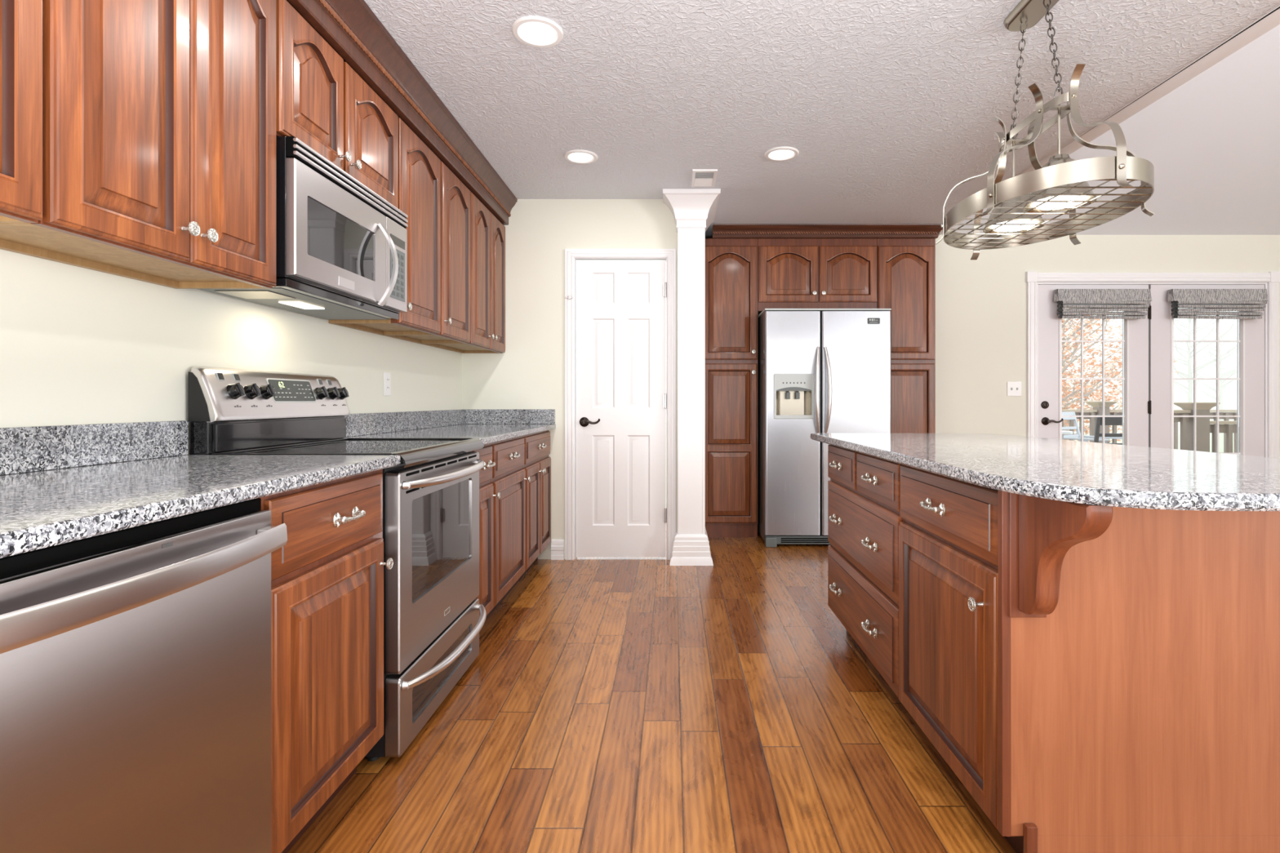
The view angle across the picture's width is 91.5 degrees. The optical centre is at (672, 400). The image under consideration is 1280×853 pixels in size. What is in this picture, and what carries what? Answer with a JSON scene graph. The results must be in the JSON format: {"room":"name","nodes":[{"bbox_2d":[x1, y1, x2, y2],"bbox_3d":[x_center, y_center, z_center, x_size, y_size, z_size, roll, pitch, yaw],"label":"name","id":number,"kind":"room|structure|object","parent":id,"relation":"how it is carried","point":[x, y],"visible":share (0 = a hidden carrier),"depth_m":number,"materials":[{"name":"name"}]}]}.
{"room":"kitchen","nodes":[
{"label":"kitchen","id":0,"kind":"room"},
{"bbox_2d":[0,248,462,454],"bbox_3d":[-1.490,-0.147,0.460,0.120,2.440,7.720,0,0,0],"label":"wall","id":1,"kind":"structure","parent":0,"point":[78,345],"depth_m":1.70,"materials":[{"name":"beige paint"}]},
{"bbox_2d":[0,0,42,222],"bbox_3d":[-1.264,-0.756,0.745,0.327,0.867,0.770,0,0,0],"label":"upper cabinet","id":2,"kind":"object","parent":1,"relation":"attached to","point":[20,20],"visible":1,"depth_m":1.08,"materials":[{"name":"brown wood"}]},
{"bbox_2d":[0,420,188,475],"bbox_3d":[-1.419,0.106,0.956,0.020,0.100,1.712,0,0,0],"label":"backsplash","id":3,"kind":"structure","parent":1,"relation":"attached to","point":[30,448],"depth_m":1.50,"materials":[{"name":"stone"}]},
{"bbox_2d":[0,0,275,288],"bbox_3d":[-1.264,-0.756,1.462,0.327,0.867,0.656,0,0,0],"label":"upper cabinet","id":4,"kind":"object","parent":1,"relation":"attached to","point":[159,116],"visible":1,"depth_m":1.41,"materials":[{"name":"brown wood"}]},
{"bbox_2d":[275,0,398,208],"bbox_3d":[-1.264,-0.981,2.187,0.327,0.416,0.786,0,0,0],"label":"upper cabinet","id":5,"kind":"object","parent":1,"relation":"attached to","point":[322,102],"visible":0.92,"depth_m":2.07,"materials":[{"name":"brown wood"}]},
{"bbox_2d":[198,136,408,319],"bbox_3d":[-1.228,-0.549,2.189,0.397,0.442,0.762,0,0,0],"label":"microwave","id":6,"kind":"object","parent":5,"relation":"attached to","point":[341,247],"visible":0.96,"depth_m":2.05,"materials":[{"name":"silver metal"}]},
{"bbox_2d":[328,117,440,334],"bbox_3d":[-1.264,-0.756,2.816,0.327,0.867,0.464,0,0,0],"label":"upper cabinet","id":7,"kind":"object","parent":1,"relation":"attached to","point":[419,167],"visible":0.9,"depth_m":2.79,"materials":[{"name":"brown wood"}]},
{"bbox_2d":[383,372,391,395],"bbox_3d":[-1.426,-0.084,3.110,0.008,0.117,0.072,0,0,0],"label":"outlet","id":8,"kind":"object","parent":1,"relation":"attached to","point":[387,375],"visible":1,"depth_m":3.10,"materials":[{"name":"white plastic"}]},
{"bbox_2d":[344,408,464,436],"bbox_3d":[-1.419,0.106,3.404,0.020,0.100,1.631,0,0,0],"label":"backsplash","id":9,"kind":"structure","parent":1,"relation":"attached to","point":[359,424],"depth_m":3.20,"materials":[{"name":"stone"}]},
{"bbox_2d":[381,160,471,343],"bbox_3d":[-1.264,-0.756,3.275,0.327,0.867,0.446,0,0,0],"label":"upper cabinet","id":10,"kind":"object","parent":1,"relation":"attached to","point":[455,197],"visible":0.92,"depth_m":3.26,"materials":[{"name":"brown wood"}]},
{"bbox_2d":[421,191,505,353],"bbox_3d":[-1.264,-0.756,3.860,0.327,0.867,0.716,0,0,0],"label":"upper cabinet","id":11,"kind":"object","parent":1,"relation":"attached to","point":[487,233],"visible":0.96,"depth_m":3.82,"materials":[{"name":"brown wood"}]},
{"bbox_2d":[462,199,677,559],"bbox_3d":[-0.672,-0.147,4.270,1.515,2.440,0.100,0,0,0],"label":"wall","id":12,"kind":"structure","parent":0,"point":[530,374],"depth_m":4.22,"materials":[{"name":"beige paint"}]},
{"bbox_2d":[287,0,517,225],"bbox_3d":[-1.099,-1.278,2.289,0.093,0.174,3.864,0,0,0],"label":"crown molding","id":13,"kind":"structure","parent":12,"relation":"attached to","point":[350,27],"depth_m":2.52,"materials":[{"name":"brown wood"}]},
{"bbox_2d":[463,408,555,424],"bbox_3d":[-1.103,0.106,4.209,0.612,0.100,0.020,0,0,0],"label":"backsplash","id":14,"kind":"structure","parent":12,"relation":"attached to","point":[471,416],"depth_m":4.20,"materials":[{"name":"stone"}]},
{"bbox_2d":[551,539,564,559],"bbox_3d":[-0.779,1.006,4.211,0.085,0.134,0.018,0,0,0],"label":"baseboard","id":15,"kind":"structure","parent":12,"relation":"attached to","point":[557,545],"depth_m":4.21,"materials":[{"name":"white wood"}]},
{"bbox_2d":[564,248,675,559],"bbox_3d":[-0.354,0.023,4.242,0.748,2.099,0.153,0,0,0],"label":"door","id":16,"kind":"structure","parent":12,"relation":"in","point":[620,317],"depth_m":4.23,"materials":[{"name":"white wood"}]},
{"bbox_2d":[287,531,1016,852],"bbox_3d":[2.535,1.103,1.050,8.170,0.060,9.140,0,0,0],"label":"floor","id":17,"kind":"structure","parent":0,"point":[605,704],"depth_m":1.97,"materials":[{"name":"brown wood"}]},
{"bbox_2d":[0,498,287,852],"bbox_3d":[-1.071,0.635,0.960,0.643,0.875,0.602,0,0,0],"label":"dishwasher","id":18,"kind":"object","parent":17,"relation":"on","point":[135,661],"visible":1,"depth_m":0.94,"materials":[{"name":"silver metal"}]},
{"bbox_2d":[0,498,261,579],"bbox_3d":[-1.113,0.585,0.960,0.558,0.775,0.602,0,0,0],"label":"control panel","id":19,"kind":"object","parent":18,"relation":"in","point":[34,561],"depth_m":0.93,"materials":[{"name":"black plastic"}]},
{"bbox_2d":[256,468,393,852],"bbox_3d":[-1.101,0.631,1.536,0.634,0.884,0.536,0,0,0],"label":"base cabinet","id":20,"kind":"object","parent":17,"relation":"on","point":[327,578],"visible":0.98,"depth_m":1.47,"materials":[{"name":"brown wood"}]},
{"bbox_2d":[188,365,486,761],"bbox_3d":[-1.066,0.484,2.199,0.703,1.177,0.757,0,0,0],"label":"range","id":21,"kind":"object","parent":17,"relation":"on","point":[433,623],"visible":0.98,"depth_m":2.03,"materials":[{"name":"metal"}]},
{"bbox_2d":[211,438,484,469],"bbox_3d":[-1.069,0.177,2.200,0.573,0.048,0.756,0,0,0],"label":"cooktop","id":22,"kind":"object","parent":21,"relation":"in","point":[414,453],"depth_m":2.11,"materials":[{"name":"black glass"}]},
{"bbox_2d":[472,444,500,615],"bbox_3d":[-1.101,0.631,2.729,0.634,0.884,0.282,0,0,0],"label":"base cabinet","id":23,"kind":"object","parent":17,"relation":"on","point":[486,597],"visible":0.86,"depth_m":2.75,"materials":[{"name":"brown wood"}]},
{"bbox_2d":[485,435,530,619],"bbox_3d":[-1.101,0.631,3.178,0.634,0.884,0.612,0,0,0],"label":"base cabinet","id":24,"kind":"object","parent":17,"relation":"on","point":[508,479],"visible":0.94,"depth_m":3.12,"materials":[{"name":"brown wood"}]},
{"bbox_2d":[509,430,551,591],"bbox_3d":[-1.101,0.631,3.852,0.634,0.884,0.732,0,0,0],"label":"base cabinet","id":25,"kind":"object","parent":17,"relation":"on","point":[537,462],"visible":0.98,"depth_m":3.79,"materials":[{"name":"brown wood"}]},
{"bbox_2d":[344,408,555,444],"bbox_3d":[-1.111,0.122,3.404,0.636,0.130,1.631,0,0,0],"label":"countertop","id":26,"kind":"structure","parent":25,"relation":"on","point":[490,426],"depth_m":3.45,"materials":[{"name":"stone"}]},
{"bbox_2d":[662,188,720,565],"bbox_3d":[0.121,-0.147,4.335,0.374,2.440,0.649,0,0,0],"label":"column","id":27,"kind":"structure","parent":17,"relation":"on","point":[693,211],"depth_m":4.11,"materials":[{"name":"white paint"}]},
{"bbox_2d":[705,238,757,537],"bbox_3d":[0.440,-0.100,5.146,0.452,2.345,0.629,0,0,0],"label":"pantry cabinet","id":28,"kind":"object","parent":17,"relation":"on","point":[731,264],"visible":0.95,"depth_m":4.86,"materials":[{"name":"brown wood"}]},
{"bbox_2d":[757,308,891,547],"bbox_3d":[1.134,0.198,4.899,0.924,1.749,0.853,0,0,0],"label":"refrigerator","id":29,"kind":"object","parent":17,"relation":"on","point":[820,371],"visible":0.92,"depth_m":4.54,"materials":[{"name":"silver metal"}]},
{"bbox_2d":[827,444,903,697],"bbox_3d":[0.995,0.631,2.466,0.620,0.884,0.928,0,0,0],"label":"base cabinet","id":30,"kind":"object","parent":17,"relation":"on","point":[864,491],"visible":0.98,"depth_m":2.32,"materials":[{"name":"brown wood"}]},
{"bbox_2d":[810,433,1279,511],"bbox_3d":[1.165,0.172,2.040,0.992,0.030,1.980,0,0,0],"label":"countertop","id":31,"kind":"structure","parent":30,"relation":"on","point":[1088,473],"depth_m":1.45,"materials":[{"name":"stone"}]},
{"bbox_2d":[876,238,935,433],"bbox_3d":[1.829,-0.100,5.146,0.455,2.345,0.629,0,0,0],"label":"pantry cabinet","id":32,"kind":"object","parent":17,"relation":"on","point":[906,267],"visible":0.3,"depth_m":4.86,"materials":[{"name":"brown wood"}]},
{"bbox_2d":[712,223,942,239],"bbox_3d":[1.219,-1.320,4.967,1.824,0.091,0.328,0,0,0],"label":"crown molding","id":33,"kind":"structure","parent":32,"relation":"attached to","point":[757,231],"depth_m":4.85,"materials":[{"name":"brown wood"}]},
{"bbox_2d":[898,464,1279,852],"bbox_3d":[1.008,0.631,1.561,0.648,0.884,0.878,0,0,0],"label":"base cabinet","id":34,"kind":"object","parent":17,"relation":"on","point":[1095,678],"visible":0.95,"depth_m":1.36,"materials":[{"name":"brown wood"}]},
{"bbox_3d":[-1.101,0.631,0.374,0.634,0.884,0.548,0,0,0],"label":"base cabinet","id":35,"kind":"object","parent":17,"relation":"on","visible":0},
{"bbox_2d":[0,420,399,558],"bbox_3d":[-1.111,0.122,0.956,0.636,0.130,1.712,0,0,0],"label":"countertop","id":36,"kind":"structure","parent":35,"relation":"on","point":[60,484],"depth_m":1.29,"materials":[{"name":"stone"}]},
{"bbox_2d":[286,0,1279,238],"bbox_3d":[0.295,-1.407,1.050,3.690,0.080,9.140,0,0,0],"label":"ceiling","id":37,"kind":"structure","parent":0,"point":[886,107],"depth_m":2.70,"materials":[{"name":"white paint"}]},
{"bbox_2d":[511,15,563,47],"bbox_3d":[-0.500,-1.362,2.305,0.188,0.010,0.188,0,0,0],"label":"recessed light","id":38,"kind":"object","parent":37,"relation":"in","point":[535,31],"visible":1,"depth_m":2.29,"materials":[{"name":"white plastic"}]},
{"bbox_2d":[564,149,597,164],"bbox_3d":[-0.514,-1.362,3.480,0.188,0.010,0.188,0,0,0],"label":"recessed light","id":39,"kind":"object","parent":37,"relation":"in","point":[575,156],"visible":1,"depth_m":3.47,"materials":[{"name":"white plastic"}]},
{"bbox_2d":[691,168,717,186],"bbox_3d":[0.190,-1.362,3.815,0.150,0.010,0.280,0,0,0],"label":"ceiling vent","id":40,"kind":"object","parent":37,"relation":"in","point":[700,177],"visible":1,"depth_m":3.79,"materials":[{"name":"white plastic"}]},
{"bbox_2d":[764,146,799,160],"bbox_3d":[0.600,-1.362,3.440,0.188,0.010,0.188,0,0,0],"label":"recessed light","id":41,"kind":"object","parent":37,"relation":"in","point":[778,153],"visible":1,"depth_m":3.43,"materials":[{"name":"white plastic"}]},
{"bbox_2d":[935,0,1154,259],"bbox_3d":[1.250,-0.977,2.150,0.539,0.781,0.878,0,0,0],"label":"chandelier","id":42,"kind":"object","parent":37,"relation":"hanging from","point":[1061,184],"visible":1,"depth_m":2.04,"materials":[{"name":"silver metal"}]},
{"bbox_2d":[935,235,1279,458],"bbox_3d":[4.287,-0.147,5.180,4.425,2.440,0.100,0,0,0],"label":"wall","id":43,"kind":"structure","parent":0,"point":[981,303],"depth_m":5.13,"materials":[{"name":"beige paint"}]},
{"bbox_2d":[1007,382,1021,395],"bbox_3d":[2.810,-0.099,5.122,0.116,0.118,0.014,0,0,0],"label":"light switch","id":44,"kind":"object","parent":43,"relation":"attached to","point":[1014,388],"visible":1,"depth_m":5.12,"materials":[{"name":"white plastic"}]},
{"bbox_2d":[1026,271,1279,458],"bbox_3d":[3.945,0.005,5.153,2.076,2.135,0.150,0,0,0],"label":"door","id":45,"kind":"structure","parent":43,"relation":"in","point":[1148,378],"depth_m":5.14,"materials":[{"name":"white wood"}]},
{"bbox_2d":[1053,288,1151,319],"bbox_3d":[3.511,-0.789,5.085,0.773,0.246,0.083,0,0,0],"label":"roman shade","id":46,"kind":"object","parent":45,"relation":"attached to","point":[1134,300],"visible":1,"depth_m":5.06,"materials":[{"name":"grey fabric"}]},
{"bbox_2d":[1167,288,1268,319],"bbox_3d":[4.452,-0.789,5.085,0.785,0.246,0.083,0,0,0],"label":"roman shade","id":47,"kind":"object","parent":45,"relation":"attached to","point":[1247,300],"visible":1,"depth_m":5.06,"materials":[{"name":"grey fabric"}]},
{"bbox_2d":[941,24,1279,235],"bbox_3d":[4.380,-2.193,0.865,4.480,1.797,8.770,0,0,0],"label":"ceiling","id":48,"kind":"structure","parent":0,"point":[1211,143],"depth_m":4.26,"materials":[{"name":"white paint"}]},
{"bbox_2d":[1032,6,1279,167],"bbox_3d":[2.119,-2.165,0.865,0.039,1.649,8.530,0,0,0],"label":"wall","id":49,"kind":"structure","parent":0,"point":[1279,6],"depth_m":2.45,"materials":[{"name":"white paint"}]},
{"bbox_2d":[937,4,1279,235],"bbox_3d":[2.131,-1.381,0.863,0.073,0.072,8.526,0,0,0],"label":"ceiling beam","id":50,"kind":"structure","parent":49,"relation":"attached to","point":[1272,20],"depth_m":2.61,"materials":[{"name":"white paint"}]},
{"label":"outside","id":51,"kind":"structure","parent":0,"visible":0},
{"bbox_2d":[1073,418,1234,453],"bbox_3d":[25.000,2.323,64.100,130.000,0.100,111.800,0,0,0],"label":"ground","id":52,"kind":"structure","parent":51,"point":[1220,434],"depth_m":38.26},
{"bbox_2d":[1062,307,1122,440],"bbox_3d":[10.197,-0.852,16.197,3.997,6.256,4.246,0,0,0],"label":"leafy tree","id":53,"kind":"object","parent":52,"relation":"on","point":[1066,401],"visible":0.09,"depth_m":15.90,"materials":[{"name":"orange plant"}]},
{"bbox_2d":[1062,307,1178,442],"bbox_3d":[7.153,-0.785,11.693,3.895,6.122,4.037,0,0,-24],"label":"leafy tree","id":54,"kind":"object","parent":52,"relation":"on","point":[1115,373],"visible":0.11,"depth_m":11.27,"materials":[{"name":"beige plant"}]},
{"bbox_2d":[1062,362,1236,409],"bbox_3d":[60.000,-1.775,94.000,160.000,8.296,32.000,0,0,0],"label":"hills","id":55,"kind":"structure","parent":52,"relation":"on","point":[1229,397],"depth_m":84.52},
{"bbox_2d":[1173,307,1236,402],"bbox_3d":[39.500,-3.868,47.222,7.826,12.288,8.167,0,0,19],"label":"bare tree","id":56,"kind":"object","parent":52,"relation":"on","point":[1190,382],"visible":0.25,"depth_m":46.90,"materials":[{"name":"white plant"}]},
{"bbox_2d":[1176,319,1236,424],"bbox_3d":[51.167,-2.943,57.526,7.384,10.441,6.546,0,0,27],"label":"bare tree","id":57,"kind":"object","parent":52,"relation":"on","point":[1221,388],"visible":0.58,"depth_m":57.98,"materials":[{"name":"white plant"}]},
{"bbox_3d":[1.103,-0.147,5.550,1.995,2.440,0.100,0,0,0],"label":"wall","id":58,"kind":"structure","parent":0,"visible":0},
{"bbox_2d":[757,238,876,315],"bbox_3d":[1.133,-0.989,5.146,0.932,0.567,0.629,0,0,0],"label":"upper cabinet","id":59,"kind":"object","parent":58,"relation":"attached to","point":[793,273],"visible":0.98,"depth_m":4.86,"materials":[{"name":"brown wood"}]},
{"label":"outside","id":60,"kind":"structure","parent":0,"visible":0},
{"bbox_3d":[5.750,1.163,6.725,7.500,0.140,2.850,0,0,0],"label":"floor","id":61,"kind":"structure","parent":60,"visible":0},
{"bbox_2d":[1062,430,1072,439],"bbox_3d":[3.840,0.715,7.320,1.240,0.755,0.900,0,0,0],"label":"patio table","id":62,"kind":"object","parent":61,"relation":"on","point":[1064,433],"visible":0.09,"depth_m":6.88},
{"bbox_2d":[1062,409,1097,442],"bbox_3d":[4.510,0.593,7.995,1.820,0.960,0.100,0,0,0],"label":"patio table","id":63,"kind":"object","parent":61,"relation":"on","point":[1077,412],"visible":0.19,"depth_m":7.95,"materials":[{"name":"brown wood"}]},
{"bbox_2d":[1062,411,1122,443],"bbox_3d":[4.953,0.614,7.397,0.630,0.957,0.669,0,0,-30],"label":"patio chair","id":64,"kind":"object","parent":61,"relation":"on","point":[1072,437],"visible":0.27,"depth_m":7.65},
{"bbox_2d":[1085,400,1116,443],"bbox_3d":[5.500,0.548,8.000,0.240,1.090,0.240,0,0,0],"label":"post","id":65,"kind":"object","parent":61,"relation":"on","point":[1096,405],"visible":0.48,"depth_m":7.93,"materials":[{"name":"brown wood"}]},
{"bbox_2d":[1093,414,1122,444],"bbox_3d":[4.486,0.614,6.327,0.630,0.957,0.669,0,0,15],"label":"patio chair","id":66,"kind":"object","parent":61,"relation":"on","point":[1108,420],"visible":0.06,"depth_m":6.08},
{"bbox_2d":[1109,409,1236,453],"bbox_3d":[6.490,0.593,7.995,1.820,0.960,0.100,0,0,0],"label":"deck railing","id":67,"kind":"object","parent":61,"relation":"on","point":[1212,412],"visible":0.16,"depth_m":7.96,"materials":[{"name":"brown wood"}]},
{"bbox_2d":[1173,409,1191,449],"bbox_3d":[5.075,0.583,6.315,0.290,0.980,0.100,0,0,0],"label":"deck railing","id":68,"kind":"object","parent":61,"relation":"on","point":[1183,420],"visible":0.34,"depth_m":6.28,"materials":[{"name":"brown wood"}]},
{"bbox_2d":[1173,402,1220,452],"bbox_3d":[5.310,0.553,6.320,0.260,1.080,0.260,0,0,0],"label":"post","id":69,"kind":"object","parent":61,"relation":"on","point":[1202,424],"visible":0.46,"depth_m":6.25,"materials":[{"name":"brown wood"}]},
{"bbox_2d":[1209,421,1236,453],"bbox_3d":[6.000,0.638,6.255,1.206,0.870,0.100,0,0,6],"label":"deck railing","id":70,"kind":"object","parent":61,"relation":"on","point":[1228,427],"visible":0.16,"depth_m":6.26,"materials":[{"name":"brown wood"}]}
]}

